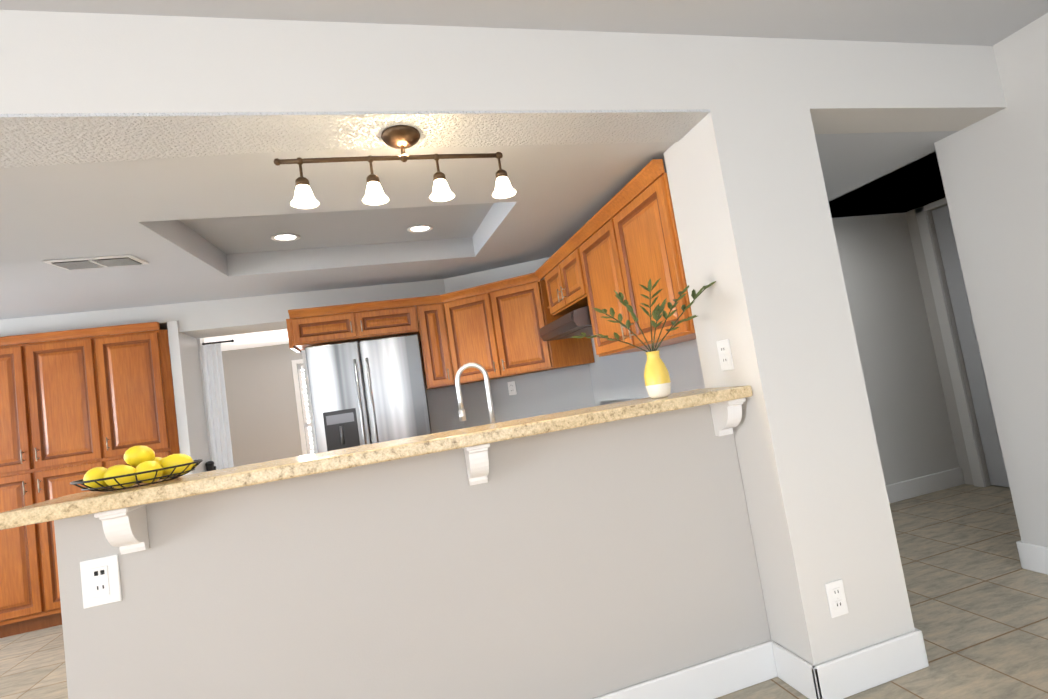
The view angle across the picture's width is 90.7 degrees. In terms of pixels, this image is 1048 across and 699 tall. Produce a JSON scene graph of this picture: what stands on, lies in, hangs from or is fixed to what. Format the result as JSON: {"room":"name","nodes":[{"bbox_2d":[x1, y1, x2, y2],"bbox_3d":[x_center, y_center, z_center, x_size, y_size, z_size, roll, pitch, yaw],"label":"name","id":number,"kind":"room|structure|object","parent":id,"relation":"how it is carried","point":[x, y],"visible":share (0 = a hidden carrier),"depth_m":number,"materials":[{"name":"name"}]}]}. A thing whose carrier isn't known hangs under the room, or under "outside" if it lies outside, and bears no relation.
{"room":"kitchen","nodes":[
{"label":"kitchen","id":0,"kind":"room"},
{"bbox_2d":[0,279,464,475],"bbox_3d":[-3.015,0.648,4.221,7.110,2.620,0.520,-8,-4,-15],"label":"wall","id":1,"kind":"structure","parent":0,"point":[187,325],"depth_m":4.25,"materials":[{"name":"paint"}]},
{"bbox_2d":[205,461,215,471],"bbox_3d":[-2.564,1.386,4.303,0.075,0.917,0.066,-8,-4,-15],"label":"safety gate","id":2,"kind":"object","parent":1,"relation":"attached to","point":[210,466],"visible":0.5,"depth_m":4.31,"materials":[{"name":"black plastic"}]},
{"bbox_2d":[202,340,233,469],"bbox_3d":[-2.579,0.865,4.530,0.252,1.909,0.052,-8,-4,-15],"label":"curtain","id":3,"kind":"object","parent":1,"relation":"hanging from","point":[219,416],"visible":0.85,"depth_m":4.55,"materials":[{"name":"white fabric"}]},
{"bbox_2d":[197,338,316,465],"bbox_3d":[-2.280,0.778,4.598,0.920,2.200,0.148,-8,-4,-15],"label":"door frame","id":4,"kind":"structure","parent":1,"relation":"attached to","point":[200,341],"depth_m":4.52,"materials":[{"name":"white"}]},
{"bbox_2d":[286,303,361,352],"bbox_3d":[-1.628,-0.174,4.227,0.511,0.275,0.366,-8,-4,-15],"label":"upper cabinet","id":5,"kind":"object","parent":1,"relation":"attached to","point":[316,327],"depth_m":4.06,"materials":[{"name":"brown wood"}]},
{"bbox_2d":[354,297,421,339],"bbox_3d":[-1.153,-0.237,4.356,0.482,0.275,0.366,-8,-4,-15],"label":"upper cabinet","id":6,"kind":"object","parent":1,"relation":"attached to","point":[384,319],"depth_m":4.19,"materials":[{"name":"brown wood"}]},
{"bbox_2d":[204,329,288,350],"bbox_3d":[-2.861,-0.402,6.781,5.200,0.090,4.100,-8,-4,-15],"label":"ceiling","id":7,"kind":"structure","parent":0,"point":[259,339],"depth_m":7.48,"materials":[{"name":"white paint"}]},
{"bbox_2d":[222,343,307,466],"bbox_3d":[-3.127,0.987,8.433,5.200,2.620,0.120,-8,-4,-15],"label":"wall","id":8,"kind":"structure","parent":0,"point":[262,406],"depth_m":8.12,"materials":[{"name":"beige paint"}]},
{"bbox_2d":[291,359,313,454],"bbox_3d":[-3.227,0.979,8.392,0.870,1.780,0.191,-8,-4,-15],"label":"window shutters","id":9,"kind":"object","parent":8,"relation":"attached to","point":[304,404],"visible":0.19,"depth_m":8.27,"materials":[{"name":"white wood"}]},
{"bbox_2d":[0,142,674,319],"bbox_3d":[-2.787,-0.425,2.647,7.000,0.290,2.900,-8,-4,-15],"label":"ceiling","id":10,"kind":"structure","parent":0,"point":[196,229],"depth_m":2.56,"materials":[{"name":"paint"}]},
{"bbox_2d":[42,255,148,269],"bbox_3d":[-2.212,-0.449,2.689,0.380,0.029,0.210,-8,-4,-15],"label":"ceiling vent","id":11,"kind":"object","parent":10,"relation":"in","point":[97,262],"visible":0.98,"depth_m":2.65,"materials":[{"name":"white metal"}]},
{"bbox_2d":[270,234,299,241],"bbox_3d":[-1.485,-0.696,3.221,0.171,0.019,0.171,-7,-5,-21],"label":"recessed light","id":12,"kind":"object","parent":10,"relation":"in","point":[294,237],"depth_m":3.22,"materials":[{"name":"white"}]},
{"bbox_2d":[407,225,432,232],"bbox_3d":[-0.690,-0.800,3.436,0.171,0.019,0.171,-7,-5,-21],"label":"recessed light","id":13,"kind":"object","parent":10,"relation":"in","point":[418,228],"depth_m":3.44,"materials":[{"name":"white"}]},
{"bbox_2d":[54,404,770,698],"bbox_3d":[-0.194,0.835,1.723,2.166,1.028,0.120,-8,-4,-15],"label":"wall","id":14,"kind":"structure","parent":0,"point":[592,561],"depth_m":1.66,"materials":[{"name":"paint"}]},
{"bbox_2d":[80,554,121,608],"bbox_3d":[-1.169,0.640,1.428,0.090,0.127,0.008,-8,-4,-15],"label":"outlet","id":15,"kind":"object","parent":14,"relation":"attached to","point":[100,581],"visible":1,"depth_m":1.43,"materials":[{"name":"white plastic"}]},
{"bbox_2d":[0,385,752,554],"bbox_3d":[-0.273,0.371,1.700,2.212,0.176,0.317,-8,-4,-15],"label":"countertop","id":16,"kind":"structure","parent":14,"relation":"on","point":[121,515],"depth_m":1.52,"materials":[{"name":"stone"}]},
{"bbox_2d":[70,445,202,491],"bbox_3d":[-1.103,0.331,1.486,0.306,0.112,0.306,-8,-4,-15],"label":"fruit bowl","id":17,"kind":"object","parent":16,"relation":"on","point":[150,468],"visible":1,"depth_m":1.43,"materials":[{"name":"black metal"}]},
{"bbox_2d":[570,278,715,398],"bbox_3d":[0.490,-0.050,1.940,0.662,0.456,0.170,-8,-4,-15],"label":"vase","id":18,"kind":"object","parent":16,"relation":"on","point":[657,379],"visible":1,"depth_m":1.91,"materials":[{"name":"yellow ceramic"}]},
{"bbox_2d":[593,640,788,698],"bbox_3d":[-0.116,1.273,1.619,2.183,0.125,0.019,-8,-4,-15],"label":"baseboard","id":19,"kind":"structure","parent":14,"relation":"attached to","point":[727,674],"depth_m":1.83,"materials":[{"name":"white wood"}]},
{"bbox_2d":[455,363,494,423],"bbox_3d":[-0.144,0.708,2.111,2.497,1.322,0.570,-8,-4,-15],"label":"faucet","id":20,"kind":"object","parent":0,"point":[461,411],"visible":0.15,"depth_m":1.86,"materials":[{"name":"silver metal"}]},
{"bbox_2d":[0,10,1006,167],"bbox_3d":[-1.807,-0.719,1.395,8.300,0.394,0.340,-8,-4,-15],"label":"header beam","id":21,"kind":"structure","parent":0,"point":[77,88],"depth_m":1.63,"materials":[{"name":"paint"}]},
{"bbox_2d":[274,125,515,208],"bbox_3d":[-0.406,-0.599,1.694,0.758,0.218,0.128,-8,-4,-15],"label":"track light","id":22,"kind":"object","parent":21,"relation":"attached to","point":[402,137],"visible":1,"depth_m":1.68,"materials":[{"name":"white glass"}]},
{"bbox_2d":[444,254,595,427],"bbox_3d":[-0.037,0.208,4.406,0.960,2.620,0.780,-8,-4,-15],"label":"wall","id":23,"kind":"structure","parent":0,"point":[568,388],"depth_m":4.40,"materials":[{"name":"paint"}]},
{"bbox_2d":[418,295,453,389],"bbox_3d":[-0.777,-0.047,4.431,0.222,0.750,0.366,-8,-4,-15],"label":"upper cabinet","id":24,"kind":"object","parent":23,"relation":"attached to","point":[435,352],"depth_m":4.26,"materials":[{"name":"brown wood"}]},
{"bbox_2d":[450,282,569,384],"bbox_3d":[-0.189,-0.152,4.238,0.819,0.750,0.675,-8,-4,-15],"label":"upper cabinet","id":25,"kind":"object","parent":23,"relation":"attached to","point":[477,329],"depth_m":4.17,"materials":[{"name":"brown wood"}]},
{"bbox_2d":[507,381,516,394],"bbox_3d":[-0.102,0.332,4.429,0.072,0.115,0.008,-10,-5,22],"label":"outlet","id":26,"kind":"object","parent":23,"relation":"attached to","point":[512,388],"visible":1,"depth_m":4.43,"materials":[{"name":"white plastic"}]},
{"bbox_2d":[442,293,594,385],"bbox_3d":[-0.107,-0.155,4.357,1.041,0.750,0.862,-8,-4,-15],"label":"upper cabinet","id":27,"kind":"object","parent":23,"relation":"attached to","point":[579,347],"depth_m":4.25,"materials":[{"name":"brown wood"}]},
{"bbox_2d":[494,271,553,374],"bbox_3d":[-0.033,-0.195,4.059,0.343,0.738,0.259,-8,-4,-15],"label":"upper cabinet","id":28,"kind":"object","parent":23,"relation":"attached to","point":[521,308],"depth_m":4.04,"materials":[{"name":"brown wood"}]},
{"bbox_2d":[0,484,1047,698],"bbox_3d":[-0.158,1.290,0.526,10.500,0.060,8.700,-8,-4,-15],"label":"floor","id":29,"kind":"structure","parent":0,"point":[977,593],"depth_m":2.31,"materials":[{"name":"beige tile"}]},
{"bbox_2d":[0,322,179,637],"bbox_3d":[-3.364,0.936,3.998,1.359,2.123,0.492,-8,-4,-15],"label":"pantry","id":30,"kind":"object","parent":29,"relation":"on","point":[76,404],"visible":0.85,"depth_m":3.82,"materials":[{"name":"brown wood"}]},
{"bbox_2d":[305,334,431,452],"bbox_3d":[-1.231,0.829,4.371,0.870,1.750,0.850,-8,-4,-15],"label":"refrigerator","id":31,"kind":"object","parent":29,"relation":"on","point":[366,392],"visible":0.33,"depth_m":4.05,"materials":[{"name":"grey metal"}]},
{"bbox_2d":[600,399,634,404],"bbox_3d":[0.482,0.874,3.403,0.666,1.000,0.726,-8,-4,-15],"label":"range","id":32,"kind":"object","parent":29,"relation":"on","point":[608,402],"depth_m":3.67,"materials":[{"name":"silver metal"}]},
{"bbox_2d":[801,628,928,698],"bbox_3d":[1.173,1.088,1.765,0.438,0.125,0.016,-8,-4,-15],"label":"baseboard","id":33,"kind":"structure","parent":29,"relation":"on","point":[853,673],"depth_m":1.76,"materials":[{"name":"white wood"}]},
{"bbox_2d":[0,0,1047,45],"bbox_3d":[-1.146,-1.171,-1.260,8.300,0.100,5.200,-8,-4,-15],"label":"ceiling","id":34,"kind":"structure","parent":0,"point":[976,22],"depth_m":1.77,"materials":[{"name":"paint"}]},
{"bbox_2d":[588,335,704,405],"bbox_3d":[0.674,0.054,3.809,0.110,2.620,3.265,-8,-4,-15],"label":"wall","id":35,"kind":"structure","parent":0,"point":[609,377],"depth_m":3.40,"materials":[{"name":"paint"}]},
{"bbox_2d":[542,255,582,318],"bbox_3d":[0.381,-0.471,3.722,0.354,0.370,0.364,-8,-4,-15],"label":"upper cabinet","id":36,"kind":"object","parent":35,"relation":"attached to","point":[550,288],"depth_m":3.73,"materials":[{"name":"brown wood"}]},
{"bbox_2d":[554,235,585,310],"bbox_3d":[0.470,-0.511,3.371,0.354,0.370,0.364,-8,-4,-15],"label":"upper cabinet","id":37,"kind":"object","parent":35,"relation":"attached to","point":[568,279],"depth_m":3.37,"materials":[{"name":"brown wood"}]},
{"bbox_2d":[540,306,592,340],"bbox_3d":[0.416,-0.209,3.511,0.453,0.179,0.720,-8,-4,-15],"label":"range hood","id":38,"kind":"object","parent":37,"relation":"attached to","point":[576,322],"visible":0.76,"depth_m":3.32,"materials":[{"name":"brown metal"}]},
{"bbox_2d":[574,204,658,356],"bbox_3d":[0.607,-0.373,2.935,0.354,0.750,0.504,-8,-4,-15],"label":"upper cabinet","id":39,"kind":"object","parent":35,"relation":"attached to","point":[598,274],"depth_m":2.91,"materials":[{"name":"brown wood"}]},
{"bbox_2d":[606,159,695,350],"bbox_3d":[0.731,-0.429,2.449,0.354,0.750,0.506,-8,-4,-15],"label":"upper cabinet","id":40,"kind":"object","parent":35,"relation":"attached to","point":[627,250],"depth_m":2.36,"materials":[{"name":"brown wood"}]},
{"bbox_2d":[663,109,914,665],"bbox_3d":[1.000,0.144,2.012,0.442,2.075,0.335,-8,-4,-15],"label":"column","id":41,"kind":"structure","parent":0,"point":[754,224],"depth_m":1.86,"materials":[{"name":"paint"}]},
{"bbox_2d":[716,339,733,370],"bbox_3d":[0.762,0.022,1.963,0.008,0.115,0.072,-8,-4,-15],"label":"outlet","id":42,"kind":"object","parent":41,"relation":"attached to","point":[725,355],"visible":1,"depth_m":1.96,"materials":[{"name":"white plastic"}]},
{"bbox_2d":[825,579,848,617],"bbox_3d":[1.071,0.852,1.770,0.072,0.115,0.008,-8,-4,-15],"label":"outlet","id":43,"kind":"object","parent":41,"relation":"attached to","point":[836,597],"visible":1,"depth_m":1.77,"materials":[{"name":"white plastic"}]},
{"bbox_2d":[815,131,957,217],"bbox_3d":[2.013,-1.023,3.168,2.388,0.095,1.398,-8,-4,-15],"label":"ceiling","id":44,"kind":"structure","parent":0,"point":[850,162],"depth_m":2.71,"materials":[{"name":"paint"}]},
{"bbox_2d":[829,152,991,486],"bbox_3d":[2.739,-0.316,3.085,1.218,2.620,1.440,-8,-4,-15],"label":"wall","id":45,"kind":"structure","parent":0,"point":[909,389],"depth_m":2.92,"materials":[{"name":"paint"}]},
{"bbox_2d":[886,467,964,503],"bbox_3d":[2.140,1.074,3.521,2.290,0.125,0.016,-8,-4,-15],"label":"baseboard","id":46,"kind":"structure","parent":45,"relation":"attached to","point":[927,484],"depth_m":3.71,"materials":[{"name":"white wood"}]},
{"bbox_2d":[915,197,1009,486],"bbox_3d":[3.244,-0.094,3.339,0.113,2.068,0.990,-8,-4,-15],"label":"hall door","id":47,"kind":"structure","parent":45,"relation":"in","point":[989,436],"depth_m":3.72,"materials":[{"name":"grey wood"}]},
{"bbox_2d":[934,13,1047,546],"bbox_3d":[2.892,-0.585,-0.130,0.130,2.620,5.515,-8,-4,-15],"label":"wall","id":48,"kind":"structure","parent":0,"point":[994,170],"depth_m":2.33,"materials":[{"name":"paint"}]},
{"bbox_2d":[1016,540,1047,574],"bbox_3d":[3.006,0.656,-0.230,0.015,0.125,5.521,-8,-4,-15],"label":"baseboard","id":49,"kind":"structure","parent":48,"relation":"attached to","point":[1032,557],"depth_m":2.37,"materials":[{"name":"white wood"}]}
]}

